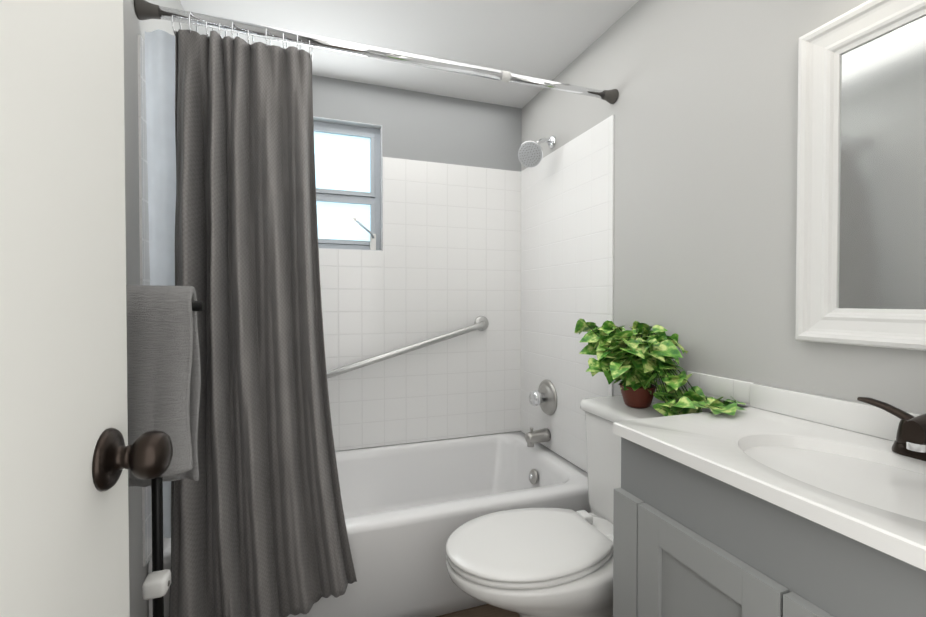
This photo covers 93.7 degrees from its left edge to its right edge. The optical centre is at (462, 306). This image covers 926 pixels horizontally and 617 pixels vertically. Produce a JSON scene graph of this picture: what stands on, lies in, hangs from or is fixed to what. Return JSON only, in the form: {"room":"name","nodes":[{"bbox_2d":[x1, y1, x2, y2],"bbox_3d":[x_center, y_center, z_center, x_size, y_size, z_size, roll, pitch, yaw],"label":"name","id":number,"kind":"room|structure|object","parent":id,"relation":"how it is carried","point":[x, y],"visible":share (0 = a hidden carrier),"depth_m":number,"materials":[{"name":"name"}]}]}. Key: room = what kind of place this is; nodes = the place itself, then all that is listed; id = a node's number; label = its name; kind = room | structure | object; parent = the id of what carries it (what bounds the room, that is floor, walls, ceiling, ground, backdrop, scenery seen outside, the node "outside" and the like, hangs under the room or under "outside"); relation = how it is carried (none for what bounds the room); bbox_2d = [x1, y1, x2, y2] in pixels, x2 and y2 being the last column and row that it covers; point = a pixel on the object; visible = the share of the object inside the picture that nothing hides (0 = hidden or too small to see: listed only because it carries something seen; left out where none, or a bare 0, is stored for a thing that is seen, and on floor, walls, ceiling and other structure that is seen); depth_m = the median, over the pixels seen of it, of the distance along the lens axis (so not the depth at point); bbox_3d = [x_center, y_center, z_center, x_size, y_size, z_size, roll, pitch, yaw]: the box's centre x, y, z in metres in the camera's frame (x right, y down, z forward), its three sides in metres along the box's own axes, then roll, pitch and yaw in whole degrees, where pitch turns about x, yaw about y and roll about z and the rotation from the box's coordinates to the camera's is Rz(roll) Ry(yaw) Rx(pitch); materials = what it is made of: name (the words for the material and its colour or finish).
{"room":"bathroom","nodes":[
{"label":"bathroom","id":0,"kind":"room"},
{"bbox_2d":[123,0,192,616],"bbox_3d":[-0.818,0.001,0.878,0.100,2.130,2.610,0,1,-19],"label":"wall","id":1,"kind":"structure","parent":0,"point":[133,25],"depth_m":1.12,"materials":[{"name":"grey paint"}]},
{"bbox_2d":[137,34,163,566],"bbox_3d":[-0.985,-0.016,1.524,0.006,1.422,0.769,0,1,-19],"label":"wall tile","id":2,"kind":"structure","parent":1,"relation":"attached to","point":[145,280],"depth_m":1.17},
{"bbox_2d":[134,0,618,616],"bbox_3d":[-0.133,0.038,1.376,1.518,1.713,0.237,0,1,-19],"label":"shower curtain rod","id":3,"kind":"object","parent":1,"relation":"attached to","point":[254,522],"visible":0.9,"depth_m":1.21,"materials":[{"name":"grey fabric"}]},
{"bbox_2d":[169,29,356,616],"bbox_3d":[-0.538,0.072,1.199,0.472,1.650,0.166,0,1,-19],"label":"shower curtain","id":4,"kind":"object","parent":3,"relation":"hanging from","point":[261,531],"depth_m":1.21,"materials":[{"name":"grey fabric"}]},
{"bbox_2d":[180,0,638,108],"bbox_3d":[-0.052,-1.092,1.129,1.720,0.050,2.610,0,1,-19],"label":"ceiling","id":5,"kind":"structure","parent":0,"point":[550,40],"depth_m":1.71,"materials":[{"name":"white paint"}]},
{"bbox_2d":[312,75,521,450],"bbox_3d":[-0.439,-0.018,2.258,1.520,2.130,0.250,0,1,-19],"label":"wall","id":6,"kind":"structure","parent":0,"point":[421,126],"depth_m":2.21,"materials":[{"name":"grey paint"}]},
{"bbox_2d":[313,116,382,250],"bbox_3d":[-0.708,-0.581,2.053,0.641,0.616,0.117,0,1,-19],"label":"window","id":7,"kind":"structure","parent":6,"relation":"in","point":[348,166],"depth_m":2.13,"materials":[{"name":"silver metal"}]},
{"bbox_2d":[319,157,520,450],"bbox_3d":[-0.397,-0.024,2.137,1.518,1.422,0.006,0,1,-19],"label":"wall tile","id":8,"kind":"structure","parent":6,"relation":"attached to","point":[447,259],"depth_m":2.21,"materials":[{"name":"white tile"}]},
{"bbox_2d":[327,316,488,378],"bbox_3d":[-0.312,0.218,2.130,0.972,0.333,0.073,0,1,-19],"label":"grab rail","id":9,"kind":"object","parent":8,"relation":"attached to","point":[481,323],"visible":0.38,"depth_m":2.12,"materials":[{"name":"silver metal"}]},
{"bbox_2d":[436,604,518,616],"bbox_3d":[-0.052,1.087,1.158,1.720,0.050,2.610,0,1,-19],"label":"floor","id":10,"kind":"structure","parent":0,"point":[487,610],"depth_m":1.50,"materials":[{"name":"plastic"}]},
{"bbox_2d":[126,285,203,616],"bbox_3d":[-0.600,0.513,0.807,0.210,1.106,0.200,0,1,-19],"label":"stand","id":11,"kind":"object","parent":10,"relation":"on","point":[163,374],"visible":0.52,"depth_m":0.78,"materials":[{"name":"grey fabric"}]},
{"bbox_2d":[126,285,200,486],"bbox_3d":[-0.598,0.153,0.801,0.190,0.389,0.132,0,1,-19],"label":"towel","id":12,"kind":"object","parent":11,"relation":"hanging from","point":[164,370],"depth_m":0.77,"materials":[{"name":"grey fabric"}]},
{"bbox_2d":[148,431,590,616],"bbox_3d":[-0.275,0.873,1.797,1.514,0.358,0.748,0,1,-19],"label":"bathtub","id":13,"kind":"object","parent":10,"relation":"on","point":[409,509],"visible":0.52,"depth_m":1.63,"materials":[{"name":"white ceramic"}]},
{"bbox_2d":[446,395,663,616],"bbox_3d":[0.311,0.690,1.274,0.743,0.740,0.400,0,1,-19],"label":"toilet","id":14,"kind":"object","parent":10,"relation":"on","point":[540,562],"visible":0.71,"depth_m":1.17,"materials":[{"name":"white ceramic"}]},
{"bbox_2d":[574,319,744,415],"bbox_3d":[0.522,0.180,1.325,0.258,0.275,0.696,0,1,-19],"label":"plant","id":15,"kind":"object","parent":14,"relation":"on","point":[637,360],"visible":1,"depth_m":1.29,"materials":[{"name":"green plant"}]},
{"bbox_2d":[613,383,925,616],"bbox_3d":[0.661,0.618,0.691,0.471,0.900,0.768,0,1,-19],"label":"bathroom vanity","id":16,"kind":"object","parent":10,"relation":"on","point":[771,501],"visible":1,"depth_m":0.76,"materials":[{"name":"grey"}]},
{"bbox_2d":[521,0,925,413],"bbox_3d":[0.713,-0.006,1.409,0.100,2.130,2.610,0,1,-19],"label":"wall","id":17,"kind":"structure","parent":0,"point":[703,109],"depth_m":1.24,"materials":[{"name":"grey paint"}]},
{"bbox_2d":[518,135,555,167],"bbox_3d":[0.349,-0.732,2.016,0.183,0.166,0.109,0,1,-19],"label":"shower head","id":18,"kind":"object","parent":17,"relation":"attached to","point":[530,154],"visible":1,"depth_m":2.00},
{"bbox_2d":[520,115,613,471],"bbox_3d":[0.445,-0.022,2.019,0.006,1.422,0.769,0,1,-19],"label":"wall tile","id":19,"kind":"structure","parent":17,"relation":"attached to","point":[567,236],"depth_m":1.95,"materials":[{"name":"white tile"}]},
{"bbox_2d":[525,427,550,446],"bbox_3d":[0.359,0.624,2.094,0.117,0.089,0.062,0,1,-19],"label":"tub spout","id":20,"kind":"object","parent":19,"relation":"attached to","point":[532,437],"visible":1,"depth_m":2.07,"materials":[{"name":"silver metal"}]},
{"bbox_2d":[529,379,556,414],"bbox_3d":[0.372,0.440,2.096,0.086,0.172,0.172,0,1,-19],"label":"tub valve","id":21,"kind":"object","parent":19,"relation":"attached to","point":[544,396],"visible":1,"depth_m":2.07,"materials":[{"name":"silver metal"}]},
{"bbox_2d":[687,371,752,406],"bbox_3d":[0.719,0.229,1.224,0.012,0.065,0.208,0,1,-19],"label":"wall tile strip","id":22,"kind":"object","parent":17,"relation":"attached to","point":[716,387],"visible":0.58,"depth_m":1.21,"materials":[{"name":"white tile"}]},
{"bbox_2d":[795,0,925,350],"bbox_3d":[0.883,-0.267,0.711,0.033,0.698,0.627,0,1,-19],"label":"mirror","id":23,"kind":"object","parent":17,"relation":"attached to","point":[861,222],"visible":0.95,"depth_m":0.89,"materials":[{"name":"white mirror"}]},
{"bbox_3d":[0.359,0.014,-0.042,1.520,2.130,0.100,0,1,-19],"label":"wall","id":24,"kind":"structure","parent":0,"visible":0},
{"bbox_2d":[0,0,172,616],"bbox_3d":[-0.314,0.057,0.182,0.160,2.022,0.760,0,1,-19],"label":"door","id":25,"kind":"structure","parent":24,"relation":"in","point":[69,456],"depth_m":0.41,"materials":[{"name":"white paint"}]}
]}

